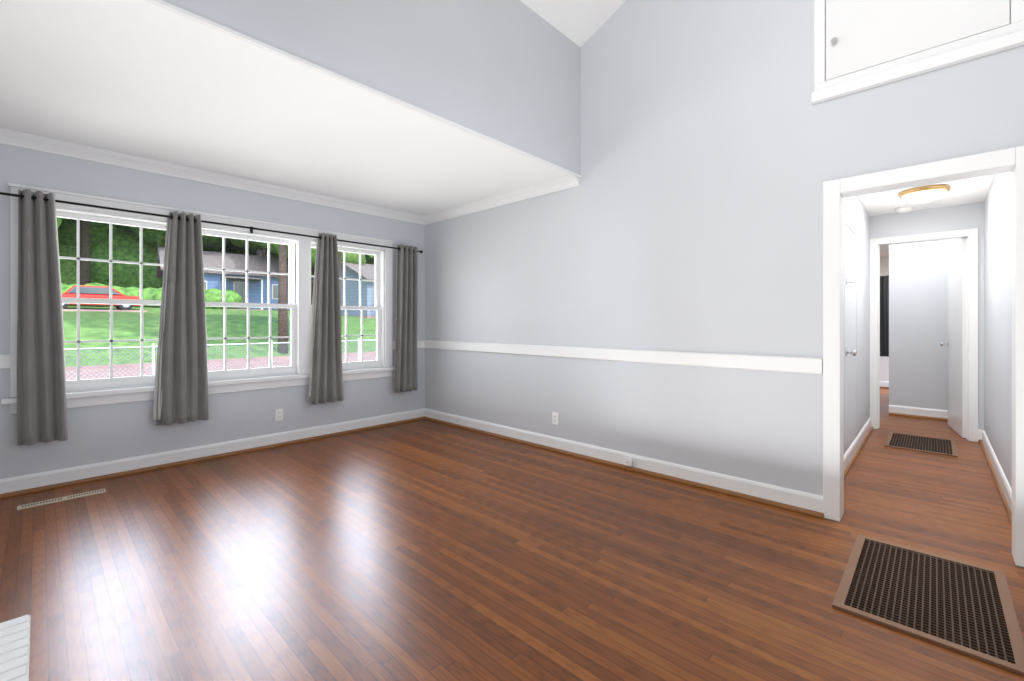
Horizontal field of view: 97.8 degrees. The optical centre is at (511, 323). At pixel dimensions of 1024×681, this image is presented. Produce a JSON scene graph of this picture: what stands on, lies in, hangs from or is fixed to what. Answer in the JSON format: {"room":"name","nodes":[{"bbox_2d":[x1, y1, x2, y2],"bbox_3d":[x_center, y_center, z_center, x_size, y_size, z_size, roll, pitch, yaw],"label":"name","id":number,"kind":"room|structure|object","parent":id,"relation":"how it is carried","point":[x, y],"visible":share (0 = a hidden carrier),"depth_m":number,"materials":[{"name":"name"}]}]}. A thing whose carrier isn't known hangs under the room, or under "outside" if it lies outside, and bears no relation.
{"room":"living room","nodes":[
{"label":"living room","id":0,"kind":"room"},
{"bbox_2d":[0,144,424,478],"bbox_3d":[-2.700,-0.110,3.992,0.150,2.600,4.770,0,0,43],"label":"wall","id":1,"kind":"structure","parent":0,"point":[103,433],"depth_m":3.77,"materials":[{"name":"paint"}]},
{"bbox_2d":[1,183,394,413],"bbox_3d":[-2.484,-0.168,4.207,0.230,1.585,3.060,0,0,43],"label":"window","id":2,"kind":"structure","parent":1,"relation":"in","point":[303,319],"depth_m":4.08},
{"bbox_2d":[0,192,422,252],"bbox_3d":[-2.323,-0.865,4.172,0.109,0.060,3.528,0,0,43],"label":"curtain rod","id":3,"kind":"object","parent":2,"relation":"attached to","point":[116,209],"visible":0.88,"depth_m":3.74,"materials":[{"name":"black metal"}]},
{"bbox_2d":[17,189,67,445],"bbox_3d":[-3.272,-0.038,3.115,0.085,1.745,0.245,0,0,43],"label":"curtain","id":4,"kind":"object","parent":3,"relation":"hanging from","point":[41,397],"visible":1,"depth_m":3.10,"materials":[{"name":"grey fabric"}]},
{"bbox_2d":[153,215,170,419],"bbox_3d":[-2.835,-0.053,3.626,0.033,1.665,0.126,0,0,43],"label":"lining","id":5,"kind":"object","parent":3,"relation":"hanging from","point":[157,371],"visible":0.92,"depth_m":3.61,"materials":[{"name":"white fabric"}]},
{"bbox_2d":[156,211,208,425],"bbox_3d":[-2.720,-0.043,3.700,0.086,1.735,0.356,0,0,43],"label":"curtain","id":6,"kind":"object","parent":3,"relation":"hanging from","point":[184,376],"visible":1,"depth_m":3.69,"materials":[{"name":"grey fabric"}]},
{"bbox_2d":[308,236,319,399],"bbox_3d":[-1.994,-0.058,4.505,0.037,1.656,0.133,0,0,43],"label":"lining","id":7,"kind":"object","parent":3,"relation":"hanging from","point":[313,317],"visible":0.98,"depth_m":4.50,"materials":[{"name":"white fabric"}]},
{"bbox_2d":[310,233,343,404],"bbox_3d":[-1.891,-0.048,4.577,0.086,1.726,0.357,0,0,43],"label":"curtain","id":8,"kind":"object","parent":3,"relation":"hanging from","point":[327,381],"visible":1,"depth_m":4.56,"materials":[{"name":"grey fabric"}]},
{"bbox_2d":[394,245,417,392],"bbox_3d":[-1.247,-0.052,5.260,0.086,1.715,0.327,0,0,43],"label":"curtain","id":9,"kind":"object","parent":3,"relation":"hanging from","point":[406,375],"visible":1,"depth_m":5.24,"materials":[{"name":"grey fabric"}]},
{"bbox_2d":[0,408,425,498],"bbox_3d":[-2.624,1.127,3.940,0.032,0.125,4.500,0,0,43],"label":"baseboard","id":10,"kind":"structure","parent":1,"relation":"attached to","point":[36,482],"depth_m":3.77,"materials":[{"name":"white wood"}]},
{"bbox_2d":[0,128,426,224],"bbox_3d":[-2.609,-1.268,3.926,0.075,0.085,4.500,0,0,43],"label":"crown molding","id":11,"kind":"structure","parent":1,"relation":"attached to","point":[35,142],"depth_m":3.75,"materials":[{"name":"white wood"}]},
{"bbox_2d":[275,408,282,420],"bbox_3d":[-2.261,0.890,4.340,0.010,0.114,0.070,0,0,43],"label":"outlet","id":12,"kind":"object","parent":1,"relation":"attached to","point":[278,414],"visible":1,"depth_m":4.33,"materials":[{"name":"white plastic"}]},
{"bbox_2d":[0,0,569,215],"bbox_3d":[-1.841,-1.360,3.200,2.488,0.100,4.500,0,0,43],"label":"ceiling","id":13,"kind":"structure","parent":0,"point":[143,79],"depth_m":2.79,"materials":[{"name":"white paint"}]},
{"bbox_2d":[163,0,580,174],"bbox_3d":[-0.986,-2.010,2.392,0.140,1.401,4.500,0,0,43],"label":"wall","id":14,"kind":"structure","parent":0,"point":[507,72],"depth_m":2.92,"materials":[{"name":"paint"}]},
{"bbox_2d":[144,0,580,187],"bbox_3d":[-0.941,-1.270,2.348,0.026,0.089,4.500,0,0,43],"label":"crown molding","id":15,"kind":"structure","parent":14,"relation":"attached to","point":[572,180],"depth_m":2.38,"materials":[{"name":"white wood"}]},
{"bbox_2d":[0,388,1023,680],"bbox_3d":[2.459,1.240,4.536,6.900,0.100,12.650,0,0,43],"label":"floor","id":16,"kind":"structure","parent":0,"point":[422,550],"depth_m":2.19,"materials":[{"name":"brown wood"}]},
{"bbox_2d":[0,614,30,680],"bbox_3d":[-1.751,1.177,0.819,1.610,0.026,1.165,0,0,43],"label":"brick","id":17,"kind":"object","parent":16,"relation":"on","point":[14,647],"visible":1,"depth_m":1.60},
{"bbox_2d":[17,489,105,509],"bbox_3d":[-3.030,1.187,3.017,0.080,0.007,0.420,0,0,43],"label":"floor vent","id":18,"kind":"object","parent":16,"relation":"in","point":[39,503],"visible":1,"depth_m":3.00,"materials":[{"name":"beige metal"}]},
{"bbox_2d":[884,432,957,456],"bbox_3d":[4.022,1.184,4.399,0.500,0.012,0.740,0,0,43],"label":"floor vent","id":19,"kind":"object","parent":16,"relation":"in","point":[934,445],"visible":1,"depth_m":4.35,"materials":[{"name":"brown metal"}]},
{"bbox_2d":[832,534,1023,675],"bbox_3d":[1.837,1.184,1.993,0.550,0.012,0.860,0,0,43],"label":"floor vent","id":20,"kind":"object","parent":16,"relation":"in","point":[963,607],"visible":0.98,"depth_m":1.91,"materials":[{"name":"brown metal"}]},
{"bbox_2d":[520,0,625,47],"bbox_3d":[0.576,-2.970,0.914,4.360,1.120,4.500,0,0,43],"label":"ceiling","id":21,"kind":"structure","parent":0,"point":[579,23],"depth_m":3.67,"materials":[{"name":"white paint"}]},
{"bbox_2d":[425,0,1023,495],"bbox_3d":[1.349,-1.310,3.362,6.900,5.000,0.120,0,0,43],"label":"wall","id":22,"kind":"structure","parent":0,"point":[717,150],"depth_m":3.31,"materials":[{"name":"paint"}]},
{"bbox_2d":[424,180,568,223],"bbox_3d":[-0.239,-1.270,4.731,2.220,0.089,0.075,0,0,43],"label":"crown molding","id":23,"kind":"structure","parent":22,"relation":"attached to","point":[552,186],"depth_m":4.63,"materials":[{"name":"white wood"}]},
{"bbox_2d":[552,412,558,424],"bbox_3d":[0.404,0.890,4.167,0.070,0.114,0.010,0,0,43],"label":"outlet","id":24,"kind":"object","parent":22,"relation":"attached to","point":[555,418],"visible":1,"depth_m":4.16,"materials":[{"name":"white plastic"}]},
{"bbox_2d":[424,409,823,518],"bbox_3d":[0.425,1.127,4.132,4.080,0.125,0.032,0,0,43],"label":"baseboard","id":25,"kind":"structure","parent":22,"relation":"attached to","point":[790,499],"depth_m":3.46,"materials":[{"name":"white wood"}]},
{"bbox_2d":[624,457,631,466],"bbox_3d":[0.934,1.123,3.614,0.070,0.065,0.025,0,0,43],"label":"outlet plate","id":26,"kind":"object","parent":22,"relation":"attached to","point":[627,461],"visible":0.98,"depth_m":3.61,"materials":[{"name":"white plastic"}]},
{"bbox_2d":[811,0,1023,103],"bbox_3d":[2.183,-1.810,2.461,0.890,0.900,0.045,0,0,43],"label":"trim","id":27,"kind":"structure","parent":22,"relation":"attached to","point":[1006,37],"depth_m":2.45,"materials":[{"name":"white wood"}]},
{"bbox_2d":[826,0,1009,80],"bbox_3d":[2.180,-1.840,2.458,0.752,0.722,0.051,0,0,43],"label":"door","id":28,"kind":"structure","parent":22,"relation":"attached to","point":[862,34],"depth_m":2.50,"materials":[{"name":"white paint"}]},
{"bbox_2d":[823,146,1023,566],"bbox_3d":[2.272,0.162,2.489,0.870,2.055,0.156,0,0,43],"label":"door frame","id":29,"kind":"structure","parent":22,"relation":"attached to","point":[836,192],"depth_m":2.43,"materials":[{"name":"white wood"}]},
{"bbox_2d":[844,196,869,453],"bbox_3d":[3.018,-0.110,4.035,0.100,2.600,3.150,0,0,43],"label":"wall","id":30,"kind":"structure","parent":0,"point":[856,214],"depth_m":4.54,"materials":[{"name":"paint"}]},
{"bbox_2d":[844,215,857,452],"bbox_3d":[2.944,0.090,3.877,0.010,1.900,0.860,0,0,43],"label":"door","id":31,"kind":"structure","parent":30,"relation":"attached to","point":[850,334],"depth_m":3.86,"materials":[{"name":"paint"}]},
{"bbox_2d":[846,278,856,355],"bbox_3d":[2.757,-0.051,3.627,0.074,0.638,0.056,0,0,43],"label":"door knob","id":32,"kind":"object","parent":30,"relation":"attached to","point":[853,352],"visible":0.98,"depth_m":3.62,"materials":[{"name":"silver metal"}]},
{"bbox_2d":[844,418,872,478],"bbox_3d":[3.024,1.127,3.946,0.032,0.125,2.990,0,0,43],"label":"baseboard","id":33,"kind":"structure","parent":30,"relation":"attached to","point":[853,451],"depth_m":4.06,"materials":[{"name":"white wood"}]},
{"bbox_2d":[880,257,888,381],"bbox_3d":[6.401,-0.060,8.632,1.900,2.500,0.120,0,0,43],"label":"wall","id":34,"kind":"structure","parent":0,"point":[884,360],"depth_m":8.16,"materials":[{"name":"white paint"}]},
{"bbox_2d":[880,381,888,388],"bbox_3d":[6.730,1.127,8.216,0.850,0.125,0.032,0,0,43],"label":"baseboard","id":35,"kind":"structure","parent":34,"relation":"attached to","point":[883,384],"depth_m":8.15,"materials":[{"name":"white wood"}]},
{"bbox_2d":[889,239,959,409],"bbox_3d":[5.466,-0.060,5.387,1.400,2.500,0.120,0,0,43],"label":"wall","id":36,"kind":"structure","parent":0,"point":[918,321],"depth_m":5.62,"materials":[{"name":"paint"}]},
{"bbox_2d":[889,405,947,420],"bbox_3d":[5.414,1.127,5.332,1.400,0.125,0.032,0,0,43],"label":"baseboard","id":37,"kind":"structure","parent":36,"relation":"attached to","point":[935,414],"depth_m":5.61,"materials":[{"name":"white wood"}]},
{"bbox_2d":[858,175,994,256],"bbox_3d":[4.580,-1.260,5.469,3.600,0.100,7.380,0,0,43],"label":"ceiling","id":38,"kind":"structure","parent":0,"point":[969,190],"depth_m":4.34,"materials":[{"name":"white paint"}]},
{"bbox_2d":[896,206,912,212],"bbox_3d":[4.120,-1.188,4.692,0.136,0.044,0.136,0,0,43],"label":"smoke detector","id":39,"kind":"object","parent":38,"relation":"attached to","point":[903,209],"visible":1,"depth_m":4.66,"materials":[{"name":"white plastic"}]},
{"bbox_2d":[898,184,950,203],"bbox_3d":[3.749,-1.154,4.066,0.350,0.112,0.350,0,0,43],"label":"light","id":40,"kind":"object","parent":38,"relation":"attached to","point":[924,194],"visible":1,"depth_m":3.98,"materials":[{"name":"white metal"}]},
{"bbox_2d":[870,202,983,429],"bbox_3d":[4.418,-0.110,4.796,0.890,2.600,0.120,0,0,43],"label":"wall","id":41,"kind":"structure","parent":0,"point":[953,218],"depth_m":4.59,"materials":[{"name":"paint"}]},
{"bbox_2d":[984,172,1011,488],"bbox_3d":[4.675,-0.110,4.347,0.100,2.600,5.880,0,0,43],"label":"wall","id":42,"kind":"structure","parent":0,"point":[998,315],"depth_m":3.39,"materials":[{"name":"paint"}]},
{"bbox_2d":[939,238,965,437],"bbox_3d":[4.859,0.153,4.878,0.194,2.058,0.704,0,0,35],"label":"hall door","id":43,"kind":"structure","parent":42,"relation":"in","point":[956,343],"depth_m":4.78,"materials":[{"name":"white wood"}]},
{"bbox_2d":[978,429,987,444],"bbox_3d":[5.111,1.127,4.904,0.032,0.125,0.990,0,0,43],"label":"baseboard","id":44,"kind":"structure","parent":42,"relation":"attached to","point":[982,436],"depth_m":4.39,"materials":[{"name":"white wood"}]},
{"label":"outside","id":45,"kind":"structure","parent":0,"visible":0},
{"bbox_2d":[57,218,373,297],"bbox_3d":[-28.449,-8.047,45.389,14.710,22.474,91.243,0,0,43],"label":"trees","id":46,"kind":"object","parent":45,"point":[123,269],"depth_m":35.21,"materials":[{"name":"green plant"}]},
{"bbox_2d":[63,306,375,366],"bbox_3d":[-29.860,0.315,39.674,51.350,3.250,90.000,0,0,43],"label":"lawn","id":47,"kind":"structure","parent":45,"point":[258,315],"depth_m":22.30,"materials":[{"name":"green plant"}]},
{"bbox_2d":[57,217,61,228],"bbox_3d":[-31.521,-6.266,26.071,5.986,10.111,7.435,0,0,43],"label":"tree","id":48,"kind":"object","parent":47,"relation":"on","point":[59,220],"depth_m":28.66,"materials":[{"name":"green plant"}]},
{"bbox_2d":[61,218,90,284],"bbox_3d":[-30.927,-10.343,33.221,17.484,18.267,15.662,0,0,43],"label":"tree","id":49,"kind":"object","parent":47,"relation":"on","point":[85,263],"depth_m":32.82,"materials":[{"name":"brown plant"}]},
{"bbox_2d":[62,285,146,311],"bbox_3d":[-24.075,-1.290,25.670,2.200,1.600,4.600,0,0,43],"label":"car","id":50,"kind":"object","parent":47,"relation":"on","point":[85,290],"depth_m":25.24,"materials":[{"name":"metal"}]},
{"bbox_2d":[61,283,242,308],"bbox_3d":[-26.360,-1.660,27.616,2.056,1.807,17.166,0,0,43],"label":"hedge","id":51,"kind":"object","parent":47,"relation":"on","point":[147,294],"depth_m":29.63,"materials":[{"name":"green plant"}]},
{"bbox_2d":[129,226,230,250],"bbox_3d":[-25.331,-10.081,38.767,14.012,17.743,14.729,0,0,43],"label":"tree","id":52,"kind":"object","parent":47,"relation":"on","point":[159,239],"depth_m":35.09,"materials":[{"name":"green plant"}]},
{"bbox_2d":[156,247,295,309],"bbox_3d":[-22.442,-3.210,36.170,9.700,6.000,7.650,0,0,-41],"label":"house","id":53,"kind":"structure","parent":47,"relation":"on","point":[261,288],"depth_m":34.85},
{"bbox_2d":[228,238,274,256],"bbox_3d":[-20.468,-8.081,38.773,13.562,13.742,11.989,0,0,43],"label":"tree","id":54,"kind":"object","parent":47,"relation":"on","point":[235,242],"depth_m":37.76,"materials":[{"name":"green plant"}]},
{"bbox_2d":[278,244,287,353],"bbox_3d":[-11.830,-5.233,22.639,7.795,13.586,7.536,0,0,43],"label":"tree","id":55,"kind":"object","parent":47,"relation":"on","point":[283,285],"depth_m":22.32,"materials":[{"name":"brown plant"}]},
{"bbox_2d":[254,241,365,304],"bbox_3d":[-17.049,-6.124,37.154,9.999,10.328,7.653,0,0,43],"label":"tree","id":56,"kind":"object","parent":47,"relation":"on","point":[354,259],"depth_m":35.73,"materials":[{"name":"green plant"}]},
{"bbox_2d":[338,251,341,339],"bbox_3d":[-10.516,-4.370,24.817,6.546,11.599,6.022,0,0,43],"label":"tree","id":57,"kind":"object","parent":47,"relation":"on","point":[339,256],"depth_m":24.96,"materials":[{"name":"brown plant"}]},
{"bbox_2d":[311,261,375,317],"bbox_3d":[-11.500,-2.660,38.298,7.650,5.800,7.700,0,0,29],"label":"house","id":58,"kind":"structure","parent":47,"relation":"on","point":[365,295],"depth_m":34.64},
{"bbox_2d":[65,351,375,380],"bbox_3d":[-7.463,1.780,18.495,10.300,0.320,90.000,0,0,43],"label":"street","id":59,"kind":"structure","parent":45,"point":[255,361],"depth_m":17.40,"materials":[{"name":"asphalt"}]},
{"bbox_3d":[-0.804,1.840,12.198,8.330,0.200,90.000,0,0,43],"label":"lawn","id":60,"kind":"structure","parent":45,"visible":0},
{"bbox_2d":[65,338,375,380],"bbox_3d":[-5.383,1.115,12.399,0.001,1.190,36.000,0,0,43],"label":"fence","id":61,"kind":"object","parent":60,"relation":"on","point":[207,359],"depth_m":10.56,"materials":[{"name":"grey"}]},
{"bbox_3d":[6.315,-0.780,7.668,0.700,0.016,0.016,0,0,43],"label":"curtain rod","id":62,"kind":"object","parent":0,"visible":0},
{"bbox_2d":[880,275,888,356],"bbox_3d":[6.327,-0.120,7.657,0.340,1.380,0.048,0,0,43],"label":"curtain","id":63,"kind":"object","parent":62,"relation":"hanging from","point":[884,316],"visible":0.31,"depth_m":7.63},
{"bbox_3d":[-1.781,-1.310,-0.057,6.750,5.000,0.150,0,0,43],"label":"wall","id":64,"kind":"structure","parent":0,"visible":0},
{"bbox_2d":[0,354,9,368],"bbox_3d":[-3.814,0.265,2.691,0.020,0.100,1.050,0,0,43],"label":"trim","id":65,"kind":"structure","parent":64,"relation":"attached to","point":[5,358],"depth_m":3.05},
{"bbox_2d":[393,340,423,349],"bbox_3d":[-1.254,0.265,5.398,0.020,0.100,0.440,0,0,43],"label":"trim","id":66,"kind":"structure","parent":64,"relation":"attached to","point":[420,343],"depth_m":5.50,"materials":[{"name":"white wood"}]},
{"bbox_2d":[424,340,821,373],"bbox_3d":[0.404,0.265,4.160,4.130,0.100,0.020,0,0,43],"label":"trim","id":67,"kind":"structure","parent":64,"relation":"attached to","point":[809,365],"depth_m":3.47,"materials":[{"name":"white wood"}]}
]}

